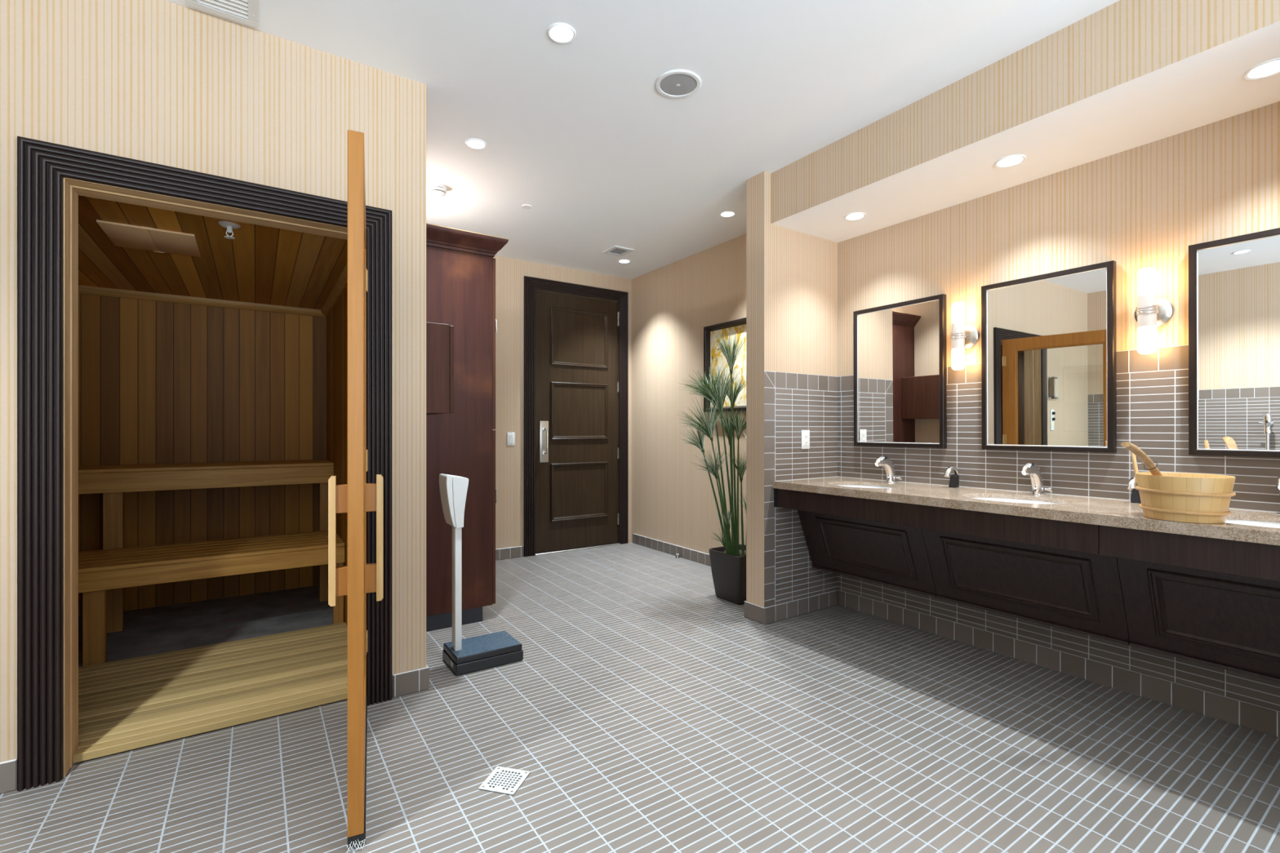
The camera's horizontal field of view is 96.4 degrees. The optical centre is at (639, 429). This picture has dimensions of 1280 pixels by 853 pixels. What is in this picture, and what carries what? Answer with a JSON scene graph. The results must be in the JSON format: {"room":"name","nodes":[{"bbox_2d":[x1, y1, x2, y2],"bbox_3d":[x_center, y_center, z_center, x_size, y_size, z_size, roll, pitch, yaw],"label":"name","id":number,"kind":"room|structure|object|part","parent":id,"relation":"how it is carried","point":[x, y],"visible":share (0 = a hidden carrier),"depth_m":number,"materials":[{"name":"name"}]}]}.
{"room":"changing room","nodes":[
{"label":"changing room","id":0,"kind":"room"},
{"bbox_2d":[78,293,326,617],"bbox_3d":[-3.133,0.140,3.756,1.893,2.040,0.030,0,0,-34],"label":"wall","id":1,"kind":"structure","parent":0,"point":[159,382],"depth_m":3.86,"materials":[{"name":"brown wood"}]},
{"bbox_2d":[78,284,326,317],"bbox_3d":[-3.113,-0.858,3.727,1.893,0.045,0.040,0,0,-34],"label":"trim","id":2,"kind":"structure","parent":1,"relation":"attached to","point":[86,290],"depth_m":3.81,"materials":[{"name":"brown wood"}]},
{"bbox_2d":[0,0,426,777],"bbox_3d":[-2.001,-0.190,1.932,2.435,2.700,0.130,0,0,-34],"label":"wall","id":3,"kind":"structure","parent":0,"point":[165,82],"depth_m":2.13,"materials":[{"name":"paper"}]},
{"bbox_2d":[0,759,17,794],"bbox_3d":[-2.484,1.111,1.522,1.154,0.098,0.011,0,0,-34],"label":"baseboard","id":4,"kind":"structure","parent":3,"relation":"attached to","point":[8,769],"depth_m":1.83,"materials":[{"name":"tile"}]},
{"bbox_2d":[17,136,391,791],"bbox_3d":[-1.575,0.110,2.215,1.121,2.100,0.176,0,0,-34],"label":"door frame","id":5,"kind":"structure","parent":3,"relation":"attached to","point":[42,166],"depth_m":1.91,"materials":[{"name":"wood"}]},
{"bbox_2d":[328,129,382,852],"bbox_3d":[-0.972,0.167,1.978,0.141,1.983,0.900,0,0,-25],"label":"door","id":6,"kind":"structure","parent":3,"relation":"in","point":[357,497],"depth_m":1.58,"materials":[{"name":"brown wood"}]},
{"bbox_3d":[-0.877,0.317,1.633,0.018,0.366,0.036,0,0,-25],"label":"handle","id":7,"kind":"part","parent":6,"relation":"part of","materials":[{"name":"brown wood"}]},
{"bbox_3d":[-0.855,0.199,1.643,0.034,0.080,0.026,0,0,-25],"label":"handle post","id":8,"kind":"part","parent":6,"relation":"part of","materials":[{"name":"brown wood"}]},
{"bbox_3d":[-0.855,0.435,1.643,0.034,0.080,0.026,0,0,-25],"label":"handle post","id":9,"kind":"part","parent":6,"relation":"part of","materials":[{"name":"brown wood"}]},
{"bbox_3d":[-0.974,-0.772,1.984,0.041,0.105,0.663,0,0,-25],"label":"rail","id":10,"kind":"part","parent":6,"relation":"part of","materials":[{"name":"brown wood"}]},
{"bbox_3d":[-0.974,1.024,1.984,0.041,0.200,0.663,0,0,-25],"label":"rail","id":11,"kind":"part","parent":6,"relation":"part of","materials":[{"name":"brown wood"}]},
{"bbox_3d":[-0.788,0.199,1.674,0.034,0.080,0.026,0,0,-25],"label":"handle post","id":12,"kind":"part","parent":6,"relation":"part of","materials":[{"name":"brown wood"}]},
{"bbox_3d":[-0.788,0.435,1.674,0.034,0.080,0.026,0,0,-25],"label":"handle post","id":13,"kind":"part","parent":6,"relation":"part of","materials":[{"name":"brown wood"}]},
{"bbox_3d":[-0.766,0.317,1.685,0.018,0.366,0.036,0,0,-25],"label":"handle","id":14,"kind":"part","parent":6,"relation":"part of","materials":[{"name":"brown wood"}]},
{"bbox_2d":[392,663,429,697],"bbox_3d":[-1.042,1.111,2.571,0.152,0.098,0.141,0,0,-34],"label":"baseboard","id":15,"kind":"structure","parent":3,"relation":"attached to","point":[417,680],"depth_m":2.51,"materials":[{"name":"tile"}]},
{"bbox_2d":[78,195,347,310],"bbox_3d":[-2.548,-0.895,2.887,1.893,0.030,2.065,0,0,-34],"label":"ceiling","id":16,"kind":"structure","parent":0,"point":[263,264],"depth_m":3.00,"materials":[{"name":"brown wood"}]},
{"bbox_2d":[96,219,201,257],"bbox_3d":[-2.248,-0.873,2.646,0.327,0.012,0.390,0,0,-34],"label":"ceiling panel","id":17,"kind":"object","parent":16,"relation":"in","point":[124,235],"visible":1,"depth_m":2.61,"materials":[{"name":"wood"}]},
{"bbox_2d":[96,219,159,251],"bbox_3d":[-2.315,-0.874,2.600,0.164,0.010,0.384,0,0,-34],"label":"diffuser","id":18,"kind":"object","parent":17,"relation":"attached to","point":[124,235],"depth_m":2.57,"materials":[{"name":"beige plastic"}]},
{"bbox_2d":[148,228,201,257],"bbox_3d":[-2.180,-0.874,2.692,0.163,0.010,0.384,0,0,-34],"label":"diffuser","id":19,"kind":"object","parent":17,"relation":"attached to","point":[162,241],"depth_m":2.67,"materials":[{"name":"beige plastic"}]},
{"bbox_2d":[217,220,240,239],"bbox_3d":[-1.760,-0.851,2.456,0.080,0.059,0.080,0,0,-34],"label":"sprinkler","id":20,"kind":"object","parent":16,"relation":"attached to","point":[229,225],"visible":1,"depth_m":2.45,"materials":[{"name":"silver metal"}]},
{"bbox_2d":[326,284,347,626],"bbox_3d":[-1.761,0.140,3.434,0.025,2.040,2.095,0,0,-34],"label":"wall","id":21,"kind":"structure","parent":0,"point":[337,318],"depth_m":3.67,"materials":[{"name":"brown wood"}]},
{"bbox_2d":[320,262,347,316],"bbox_3d":[-1.774,-0.858,3.396,0.040,0.045,2.005,0,0,-34],"label":"trim","id":22,"kind":"structure","parent":21,"relation":"attached to","point":[341,283],"depth_m":3.54,"materials":[{"name":"brown wood"}]},
{"bbox_2d":[492,255,631,549],"bbox_3d":[-1.217,-0.190,5.201,2.865,2.700,0.140,0,0,-34],"label":"wall","id":23,"kind":"structure","parent":0,"point":[510,273],"depth_m":5.17,"materials":[{"name":"paint"}]},
{"bbox_2d":[495,546,524,560],"bbox_3d":[-1.670,1.111,4.806,1.472,0.098,0.011,0,0,-34],"label":"baseboard","id":24,"kind":"structure","parent":23,"relation":"attached to","point":[513,552],"depth_m":5.14,"materials":[{"name":"tile"}]},
{"bbox_2d":[506,432,515,445],"bbox_3d":[-1.159,0.086,5.149,0.070,0.118,0.011,0,0,-34],"label":"light switch","id":25,"kind":"object","parent":23,"relation":"attached to","point":[510,436],"visible":1,"depth_m":5.14,"materials":[{"name":"white plastic"}]},
{"bbox_3d":[-1.158,0.086,5.146,0.036,0.080,0.004,0,0,-34],"label":"rocker panel","id":26,"kind":"part","parent":25,"relation":"part of","materials":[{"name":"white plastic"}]},
{"bbox_2d":[524,275,627,556],"bbox_3d":[-0.589,-0.118,5.524,1.120,2.556,0.024,0,0,-34],"label":"door frame","id":27,"kind":"structure","parent":23,"relation":"attached to","point":[531,284],"depth_m":5.31,"materials":[{"name":"wood"}]},
{"bbox_2d":[535,290,618,553],"bbox_3d":[-0.584,-0.070,5.533,0.919,2.433,0.115,0,0,-34],"label":"door","id":28,"kind":"structure","parent":23,"relation":"in","point":[577,384],"depth_m":5.52,"materials":[{"name":"brown wood"}]},
{"bbox_3d":[-0.893,0.115,5.340,0.086,0.386,0.006,0,0,-34],"label":"push plate","id":29,"kind":"part","parent":28,"relation":"part of","materials":[{"name":"silver metal"}]},
{"bbox_3d":[-0.872,0.110,5.312,0.040,0.269,0.069,0,0,-34],"label":"pull handle","id":30,"kind":"part","parent":28,"relation":"part of","materials":[{"name":"silver metal"}]},
{"bbox_3d":[-0.578,0.595,5.544,0.622,0.546,0.020,0,0,-34],"label":"panel moulding","id":31,"kind":"part","parent":28,"relation":"part of","materials":[{"name":"wood"}]},
{"bbox_3d":[-0.578,-0.174,5.544,0.622,0.545,0.020,0,0,-34],"label":"panel moulding","id":32,"kind":"part","parent":28,"relation":"part of","materials":[{"name":"wood"}]},
{"bbox_3d":[-0.578,-0.878,5.544,0.622,0.547,0.020,0,0,-34],"label":"panel moulding","id":33,"kind":"part","parent":28,"relation":"part of","materials":[{"name":"wood"}]},
{"bbox_2d":[0,542,1279,852],"bbox_3d":[-0.177,1.218,1.523,5.405,0.124,7.525,0,0,-34],"label":"floor","id":34,"kind":"structure","parent":0,"point":[645,712],"depth_m":2.05,"materials":[{"name":"tile"}]},
{"bbox_2d":[78,459,333,633],"bbox_3d":[-2.976,0.690,3.524,1.886,0.931,0.490,0,0,-34],"label":"bench","id":35,"kind":"object","parent":34,"relation":"on","point":[112,481],"visible":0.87,"depth_m":3.41,"materials":[{"name":"brown wood"}]},
{"bbox_3d":[-3.008,0.700,3.272,0.084,0.910,0.043,0,0,-34],"label":"leg","id":36,"kind":"part","parent":35,"relation":"part of","materials":[{"name":"brown wood"}]},
{"bbox_3d":[-2.976,0.234,3.524,1.886,0.020,0.490,0,0,-34],"label":"seat","id":37,"kind":"part","parent":35,"relation":"part of","materials":[{"name":"brown wood"}]},
{"bbox_3d":[-2.848,0.302,3.334,1.886,0.112,0.028,0,0,-34],"label":"rail","id":38,"kind":"part","parent":35,"relation":"part of","materials":[{"name":"brown wood"}]},
{"bbox_3d":[-2.121,0.700,3.869,0.078,0.910,0.043,0,0,-34],"label":"leg","id":39,"kind":"part","parent":35,"relation":"part of","materials":[{"name":"brown wood"}]},
{"bbox_2d":[72,622,347,763],"bbox_3d":[-2.217,1.141,2.409,1.869,0.030,1.007,0,0,-34],"label":"duckboard","id":40,"kind":"object","parent":34,"relation":"on","point":[131,704],"visible":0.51,"depth_m":2.49,"materials":[{"name":"brown wood"}]},
{"bbox_2d":[78,530,344,666],"bbox_3d":[-2.673,0.912,3.074,1.886,0.485,0.545,0,0,-34],"label":"bench","id":41,"kind":"object","parent":34,"relation":"on","point":[100,571],"visible":0.8,"depth_m":3.04,"materials":[{"name":"brown wood"}]},
{"bbox_3d":[-2.675,0.923,2.809,0.080,0.464,0.043,0,0,-34],"label":"leg","id":42,"kind":"part","parent":41,"relation":"part of","materials":[{"name":"brown wood"}]},
{"bbox_3d":[-2.673,0.680,3.074,1.886,0.020,0.545,0,0,-34],"label":"seat","id":43,"kind":"part","parent":41,"relation":"part of","materials":[{"name":"brown wood"}]},
{"bbox_3d":[-2.530,0.738,2.861,1.886,0.092,0.028,0,0,-34],"label":"rail","id":44,"kind":"part","parent":41,"relation":"part of","materials":[{"name":"brown wood"}]},
{"bbox_3d":[-1.792,0.923,3.402,0.053,0.464,0.043,0,0,-34],"label":"leg","id":45,"kind":"part","parent":41,"relation":"part of","materials":[{"name":"brown wood"}]},
{"bbox_2d":[426,222,508,631],"bbox_3d":[-1.336,0.002,3.634,0.716,2.316,0.866,0,0,-34],"label":"tall cabinet","id":46,"kind":"object","parent":34,"relation":"on","point":[460,264],"visible":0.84,"depth_m":3.40,"materials":[{"name":"brown wood"}]},
{"bbox_3d":[-1.336,-1.102,3.634,0.716,0.100,0.866,0,0,-34],"label":"crown","id":47,"kind":"part","parent":46,"relation":"part of","materials":[{"name":"brown wood"}]},
{"bbox_3d":[-1.091,0.536,3.798,0.020,1.063,0.714,0,0,-34],"label":"door","id":48,"kind":"part","parent":46,"relation":"part of","materials":[{"name":"brown wood"}]},
{"bbox_3d":[-1.091,-0.524,3.798,0.020,1.048,0.714,0,0,-34],"label":"door","id":49,"kind":"part","parent":46,"relation":"part of","materials":[{"name":"brown wood"}]},
{"bbox_3d":[-0.910,0.418,3.578,0.034,0.099,0.008,0,0,-34],"label":"handle","id":50,"kind":"part","parent":46,"relation":"part of","materials":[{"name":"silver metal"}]},
{"bbox_3d":[-0.911,-0.645,3.578,0.034,0.093,0.008,0,0,-34],"label":"handle","id":51,"kind":"part","parent":46,"relation":"part of","materials":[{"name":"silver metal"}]},
{"bbox_2d":[439,473,523,675],"bbox_3d":[-0.800,0.690,2.868,0.360,0.941,0.237,0,0,-34],"label":"weighing scale","id":52,"kind":"object","parent":34,"relation":"on","point":[473,654],"visible":1,"depth_m":2.78,"materials":[{"name":"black plastic"}]},
{"bbox_2d":[478,766,530,795],"bbox_3d":[-0.445,1.157,1.887,0.123,0.005,0.123,0,0,14],"label":"floor drain","id":53,"kind":"object","parent":34,"relation":"on","point":[504,780],"visible":1,"depth_m":1.88,"materials":[{"name":"metal"}]},
{"bbox_2d":[535,542,620,555],"bbox_3d":[-0.601,1.155,5.550,0.920,0.011,0.080,0,0,-34],"label":"threshold","id":54,"kind":"object","parent":34,"relation":"on","point":[613,544],"visible":0.76,"depth_m":5.50,"materials":[{"name":"silver metal"}]},
{"bbox_2d":[675,332,746,604],"bbox_3d":[0.611,0.249,3.938,0.865,1.822,0.532,0,0,-31],"label":"potted plant","id":55,"kind":"object","parent":34,"relation":"on","point":[727,562],"visible":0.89,"depth_m":3.86,"materials":[{"name":"green plant"}]},
{"bbox_3d":[0.511,0.503,3.855,0.197,0.727,0.061,0,0,-34],"label":"stem","id":56,"kind":"part","parent":55,"relation":"part of","materials":[{"name":"plant"}]},
{"bbox_3d":[0.544,0.463,3.832,0.178,0.807,0.018,0,0,-34],"label":"stem","id":57,"kind":"part","parent":55,"relation":"part of","materials":[{"name":"plant"}]},
{"bbox_3d":[0.549,0.587,3.811,0.182,0.561,0.080,0,0,-34],"label":"stem","id":58,"kind":"part","parent":55,"relation":"part of","materials":[{"name":"plant"}]},
{"bbox_3d":[0.565,0.344,3.904,0.070,1.043,0.120,0,0,-34],"label":"stem","id":59,"kind":"part","parent":55,"relation":"part of","materials":[{"name":"plant"}]},
{"bbox_3d":[0.684,0.995,3.937,0.320,0.330,0.320,0,0,-34],"label":"pot","id":60,"kind":"part","parent":55,"relation":"part of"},
{"bbox_3d":[0.599,0.373,3.882,0.080,0.985,0.074,0,0,-34],"label":"stem","id":61,"kind":"part","parent":55,"relation":"part of","materials":[{"name":"plant"}]},
{"bbox_3d":[0.609,0.757,3.850,0.011,0.218,0.073,0,0,33],"label":"stem","id":62,"kind":"part","parent":55,"relation":"part of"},
{"bbox_3d":[0.632,0.479,3.924,0.016,0.773,0.113,0,0,-11],"label":"stem","id":63,"kind":"part","parent":55,"relation":"part of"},
{"bbox_3d":[0.623,0.236,3.872,0.034,1.258,0.019,0,0,-34],"label":"stem","id":64,"kind":"part","parent":55,"relation":"part of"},
{"bbox_3d":[0.645,0.352,3.897,0.016,1.027,0.061,0,0,-17],"label":"stem","id":65,"kind":"part","parent":55,"relation":"part of","materials":[{"name":"plant"}]},
{"bbox_3d":[0.664,0.458,3.868,0.017,0.815,0.031,0,0,-11],"label":"stem","id":66,"kind":"part","parent":55,"relation":"part of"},
{"bbox_3d":[0.699,0.606,3.919,0.017,0.521,0.102,0,0,-2],"label":"stem","id":67,"kind":"part","parent":55,"relation":"part of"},
{"bbox_2d":[166,0,1119,279],"bbox_3d":[-0.177,-1.600,1.523,5.405,0.120,7.525,0,0,-34],"label":"ceiling","id":68,"kind":"structure","parent":0,"point":[580,131],"depth_m":2.57,"materials":[{"name":"paint"}]},
{"bbox_2d":[186,0,258,27],"bbox_3d":[-1.470,-1.534,2.015,0.215,0.011,0.265,0,0,-34],"label":"ceiling vent","id":69,"kind":"object","parent":68,"relation":"in","point":[245,11],"visible":1,"depth_m":2.09,"materials":[{"name":"metal"}]},
{"bbox_2d":[427,183,447,197],"bbox_3d":[-1.290,-1.513,3.647,0.114,0.054,0.114,0,0,-34],"label":"smoke detector","id":70,"kind":"object","parent":68,"relation":"attached to","point":[437,190],"visible":1,"depth_m":3.61,"materials":[{"name":"white plastic"}]},
{"bbox_2d":[464,137,487,149],"bbox_3d":[-0.884,-1.537,3.086,0.116,0.006,0.116,0,0,-34],"label":"recessed light","id":71,"kind":"object","parent":68,"relation":"in","point":[473,143],"visible":1,"depth_m":3.08,"materials":[{"name":"white metal"}]},
{"bbox_2d":[521,204,531,208],"bbox_3d":[-0.781,-1.536,3.949,0.068,0.008,0.068,0,0,-34],"label":"sprinkler cover","id":72,"kind":"object","parent":68,"relation":"attached to","point":[524,206],"visible":1,"depth_m":3.94,"materials":[{"name":"white metal"}]},
{"bbox_2d":[546,22,576,43],"bbox_3d":[-0.304,-1.537,2.223,0.110,0.006,0.110,0,0,-34],"label":"recessed light","id":73,"kind":"object","parent":68,"relation":"in","point":[562,33],"visible":1,"depth_m":2.22,"materials":[{"name":"white metal"}]},
{"bbox_2d":[602,245,634,256],"bbox_3d":[-0.188,-1.534,4.929,0.190,0.011,0.210,0,0,-34],"label":"ceiling vent","id":74,"kind":"object","parent":68,"relation":"in","point":[618,251],"visible":1,"depth_m":4.92,"materials":[{"name":"metal"}]},
{"bbox_2d":[617,259,630,263],"bbox_3d":[-0.145,-1.537,5.240,0.116,0.006,0.116,0,0,-34],"label":"recessed light","id":75,"kind":"object","parent":68,"relation":"in","point":[623,261],"visible":1,"depth_m":5.25,"materials":[{"name":"white metal"}]},
{"bbox_2d":[655,69,701,97],"bbox_3d":[0.170,-1.536,2.551,0.204,0.007,0.204,0,0,-34],"label":"ceiling speaker","id":76,"kind":"object","parent":68,"relation":"attached to","point":[676,83],"visible":1,"depth_m":2.54,"materials":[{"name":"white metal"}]},
{"bbox_2d":[659,73,697,95],"bbox_3d":[0.170,-1.537,2.551,0.165,0.005,0.165,0,0,-34],"label":"grille","id":77,"kind":"object","parent":76,"relation":"attached to","point":[670,84],"depth_m":2.55,"materials":[{"name":"grey"}]},
{"bbox_2d":[719,210,735,217],"bbox_3d":[0.626,-1.537,4.089,0.116,0.006,0.116,0,0,-34],"label":"recessed light","id":78,"kind":"object","parent":68,"relation":"in","point":[726,213],"visible":1,"depth_m":4.09,"materials":[{"name":"white metal"}]},
{"bbox_2d":[746,170,837,608],"bbox_3d":[1.033,-0.190,3.699,0.807,2.700,0.149,0,0,-34],"label":"wall partition","id":79,"kind":"structure","parent":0,"point":[792,275],"depth_m":3.52,"materials":[{"name":"paint"}]},
{"bbox_2d":[744,590,837,624],"bbox_3d":[0.975,1.111,3.659,0.687,0.098,0.171,0,0,-34],"label":"baseboard","id":80,"kind":"structure","parent":79,"relation":"attached to","point":[781,611],"depth_m":3.52,"materials":[{"name":"tile"}]},
{"bbox_2d":[800,430,809,448],"bbox_3d":[1.044,0.064,3.610,0.074,0.118,0.011,0,0,-34],"label":"wall outlet","id":81,"kind":"object","parent":79,"relation":"attached to","point":[805,434],"visible":1,"depth_m":3.60,"materials":[{"name":"white plastic"}]},
{"bbox_2d":[804,433,808,444],"bbox_3d":[1.046,0.064,3.607,0.034,0.072,0.004,0,0,-34],"label":"receptacle","id":82,"kind":"object","parent":81,"relation":"attached to","point":[806,435],"depth_m":3.61,"materials":[{"name":"white plastic"}]},
{"bbox_2d":[631,101,1279,711],"bbox_3d":[1.344,-0.190,3.853,0.120,2.700,4.955,0,0,-34],"label":"wall","id":83,"kind":"structure","parent":0,"point":[1138,208],"depth_m":2.90,"materials":[{"name":"paint"}]},
{"bbox_2d":[632,533,711,566],"bbox_3d":[0.576,1.111,4.877,0.011,0.098,2.318,0,0,-34],"label":"baseboard","id":84,"kind":"structure","parent":83,"relation":"attached to","point":[698,557],"depth_m":5.27,"materials":[{"name":"tile"}]},
{"bbox_2d":[703,317,746,412],"bbox_3d":[0.750,-0.505,4.579,0.055,0.721,0.682,0,0,-34],"label":"framed picture","id":85,"kind":"object","parent":83,"relation":"attached to","point":[713,357],"visible":0.53,"depth_m":4.67},
{"bbox_2d":[773,488,937,597],"bbox_3d":[1.284,0.615,3.290,0.603,0.520,0.807,0,0,-34],"label":"vanity cabinet","id":86,"kind":"object","parent":83,"relation":"attached to","point":[859,538],"depth_m":3.18,"materials":[{"name":"wood"}]},
{"bbox_3d":[0.877,0.411,3.496,0.158,0.113,0.010,0,0,-34],"label":"vanity end filler","id":87,"kind":"part","parent":86,"relation":"part of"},
{"bbox_3d":[1.262,0.666,3.246,0.118,0.278,0.582,0,0,-34],"label":"raised moulding","id":88,"kind":"part","parent":86,"relation":"part of","materials":[{"name":"wood"}]},
{"bbox_3d":[1.264,0.668,3.269,0.181,0.410,0.795,0,0,-34],"label":"access panel","id":89,"kind":"part","parent":86,"relation":"part of","materials":[{"name":"wood"}]},
{"bbox_2d":[853,293,946,448],"bbox_3d":[1.534,-0.323,3.420,0.034,0.856,0.574,0,0,-34],"label":"mirror","id":90,"kind":"object","parent":83,"relation":"attached to","point":[900,375],"visible":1,"depth_m":3.38,"materials":[{"name":"clear glass"}]},
{"bbox_2d":[950,302,979,369],"bbox_3d":[1.720,-0.497,3.070,0.128,0.360,0.128,0,0,-34],"label":"wall sconce","id":91,"kind":"object","parent":83,"relation":"attached to","point":[963,337],"visible":1,"depth_m":3.04,"materials":[{"name":"glass"}]},
{"bbox_2d":[900,502,1129,645],"bbox_3d":[1.736,0.615,2.630,0.591,0.520,0.789,0,0,-34],"label":"vanity cabinet","id":92,"kind":"object","parent":83,"relation":"attached to","point":[1053,573],"visible":0.88,"depth_m":2.51,"materials":[{"name":"wood"}]},
{"bbox_3d":[1.695,0.666,2.602,0.118,0.278,0.613,0,0,-34],"label":"raised moulding","id":93,"kind":"part","parent":92,"relation":"part of","materials":[{"name":"wood"}]},
{"bbox_2d":[981,260,1116,453],"bbox_3d":[1.962,-0.323,2.785,0.034,0.856,0.558,0,0,-34],"label":"mirror","id":94,"kind":"object","parent":83,"relation":"attached to","point":[1048,340],"visible":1,"depth_m":2.75,"materials":[{"name":"clear glass"}]},
{"bbox_2d":[838,590,1279,737],"bbox_3d":[1.992,1.111,2.772,0.011,0.098,2.437,0,0,-34],"label":"baseboard","id":95,"kind":"structure","parent":83,"relation":"attached to","point":[1239,713],"depth_m":2.64,"materials":[{"name":"tile"}]},
{"bbox_2d":[1134,267,1173,354],"bbox_3d":[2.155,-0.497,2.423,0.128,0.360,0.128,0,0,-34],"label":"wall sconce","id":96,"kind":"object","parent":83,"relation":"attached to","point":[1152,312],"visible":1,"depth_m":2.39,"materials":[{"name":"glass"}]},
{"bbox_2d":[1098,524,1279,683],"bbox_3d":[2.192,0.615,1.951,0.591,0.520,0.843,0,0,-34],"label":"vanity cabinet","id":97,"kind":"object","parent":83,"relation":"attached to","point":[1211,602],"visible":0.91,"depth_m":2.04,"materials":[{"name":"wood"}]},
{"bbox_2d":[772,476,1279,545],"bbox_3d":[1.737,0.334,2.607,0.616,0.040,2.447,0,0,-34],"label":"countertop","id":98,"kind":"structure","parent":97,"relation":"on","point":[1122,513],"depth_m":2.40,"materials":[{"name":"stone"}]},
{"bbox_2d":[835,484,893,488],"bbox_3d":[1.271,0.413,3.247,0.368,0.156,0.464,0,0,-34],"label":"sink","id":99,"kind":"object","parent":98,"relation":"in","point":[851,486],"visible":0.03,"depth_m":3.42,"materials":[{"name":"white ceramic"}]},
{"bbox_2d":[875,456,902,482],"bbox_3d":[1.454,0.235,3.370,0.192,0.157,0.092,0,0,-34],"label":"faucet","id":100,"kind":"object","parent":98,"relation":"on","point":[884,461],"visible":1,"depth_m":3.37,"materials":[{"name":"silver metal"}]},
{"bbox_2d":[944,466,959,488],"bbox_3d":[1.682,0.256,3.086,0.126,0.116,0.036,0,0,-34],"label":"soap dispenser","id":101,"kind":"object","parent":98,"relation":"on","point":[954,481],"visible":1,"depth_m":3.08,"materials":[{"name":"black plastic"}]},
{"bbox_2d":[971,497,1062,504],"bbox_3d":[1.701,0.413,2.606,0.368,0.156,0.464,0,0,-34],"label":"sink","id":102,"kind":"object","parent":98,"relation":"in","point":[1003,500],"visible":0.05,"depth_m":2.75,"materials":[{"name":"white ceramic"}]},
{"bbox_2d":[1021,462,1053,494],"bbox_3d":[1.884,0.235,2.732,0.192,0.157,0.092,0,0,-34],"label":"faucet","id":103,"kind":"object","parent":98,"relation":"on","point":[1032,469],"visible":1,"depth_m":2.74,"materials":[{"name":"silver metal"}]},
{"bbox_3d":[1.961,0.288,2.747,0.022,0.022,0.030,0,0,-34],"label":"mixing lever","id":104,"kind":"part","parent":103,"relation":"part of","materials":[{"name":"silver metal"}]},
{"bbox_2d":[1127,475,1141,503],"bbox_3d":[2.115,0.256,2.442,0.126,0.116,0.036,0,0,-34],"label":"soap dispenser","id":105,"kind":"object","parent":98,"relation":"on","point":[1135,498],"visible":0.52,"depth_m":2.43,"materials":[{"name":"black plastic"}]},
{"bbox_3d":[2.115,0.256,2.442,0.126,0.116,0.029,0,0,-34],"label":"spout","id":106,"kind":"part","parent":105,"relation":"part of","materials":[{"name":"silver metal"}]},
{"bbox_2d":[1130,451,1235,523],"bbox_3d":[1.900,0.184,2.013,0.257,0.258,0.270,0,0,-34],"label":"bucket","id":107,"kind":"object","parent":98,"relation":"on","point":[1184,497],"visible":0.98,"depth_m":1.92,"materials":[{"name":"brown wood"}]},
{"bbox_2d":[1120,441,1163,475],"bbox_3d":[1.837,0.169,1.990,0.324,0.251,0.080,0,0,-12],"label":"ladle","id":108,"kind":"object","parent":107,"relation":"in","point":[1150,465],"visible":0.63,"depth_m":1.98,"materials":[{"name":"brown wood"}]},
{"bbox_2d":[1225,519,1279,528],"bbox_3d":[2.145,0.413,1.946,0.368,0.156,0.464,0,0,-34],"label":"sink","id":109,"kind":"object","parent":98,"relation":"in","point":[1257,523],"visible":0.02,"depth_m":2.09,"materials":[{"name":"white ceramic"}]},
{"bbox_2d":[1275,475,1279,515],"bbox_3d":[2.338,0.235,2.057,0.192,0.157,0.092,0,0,-34],"label":"faucet","id":110,"kind":"object","parent":98,"relation":"on","point":[1277,481],"visible":1,"depth_m":2.03,"materials":[{"name":"silver metal"}]},
{"bbox_3d":[2.164,0.668,1.932,0.181,0.410,0.843,0,0,-34],"label":"access panel","id":111,"kind":"part","parent":97,"relation":"part of","materials":[{"name":"wood"}]},
{"bbox_3d":[2.152,0.666,1.923,0.118,0.278,0.667,0,0,-34],"label":"raised moulding","id":112,"kind":"part","parent":97,"relation":"part of","materials":[{"name":"wood"}]},
{"bbox_2d":[1188,227,1279,457],"bbox_3d":[2.415,-0.323,2.111,0.034,0.856,0.574,0,0,-34],"label":"mirror","id":113,"kind":"object","parent":83,"relation":"attached to","point":[1234,282],"visible":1,"depth_m":2.23,"materials":[{"name":"clear glass"}]},
{"bbox_2d":[770,0,1279,242],"bbox_3d":[1.732,-1.389,2.603,0.630,0.303,2.448,0,0,-34],"label":"soffit","id":114,"kind":"structure","parent":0,"point":[1127,74],"depth_m":2.36,"materials":[{"name":"paper"}]},
{"bbox_2d":[844,212,866,220],"bbox_3d":[1.247,-1.234,3.321,0.120,0.006,0.120,0,0,-34],"label":"recessed light","id":115,"kind":"object","parent":114,"relation":"in","point":[855,215],"visible":1,"depth_m":3.32,"materials":[{"name":"white metal"}]},
{"bbox_2d":[994,154,1026,168],"bbox_3d":[1.705,-1.234,2.637,0.124,0.006,0.124,0,0,-34],"label":"recessed light","id":116,"kind":"object","parent":114,"relation":"in","point":[1015,159],"visible":1,"depth_m":2.64,"materials":[{"name":"white metal"}]},
{"bbox_2d":[1242,57,1279,79],"bbox_3d":[2.153,-1.234,1.960,0.124,0.006,0.124,0,0,-34],"label":"recessed light","id":117,"kind":"object","parent":114,"relation":"in","point":[1269,68],"visible":1,"depth_m":1.97,"materials":[{"name":"white metal"}]},
{"bbox_3d":[-1.724,-0.190,3.486,0.090,2.700,2.140,0,0,-34],"label":"wall","id":118,"kind":"structure","parent":0,"visible":0},
{"bbox_2d":[426,322,453,415],"bbox_3d":[-1.168,-0.293,2.959,0.242,0.430,0.585,0,0,-34],"label":"upper cabinet","id":119,"kind":"object","parent":118,"relation":"attached to","point":[439,336],"visible":0.41,"depth_m":2.75,"materials":[{"name":"brown wood"}]},
{"bbox_3d":[-1.076,-0.292,3.022,0.020,0.424,0.582,0,0,-34],"label":"door","id":120,"kind":"part","parent":119,"relation":"part of","materials":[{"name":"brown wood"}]}
]}

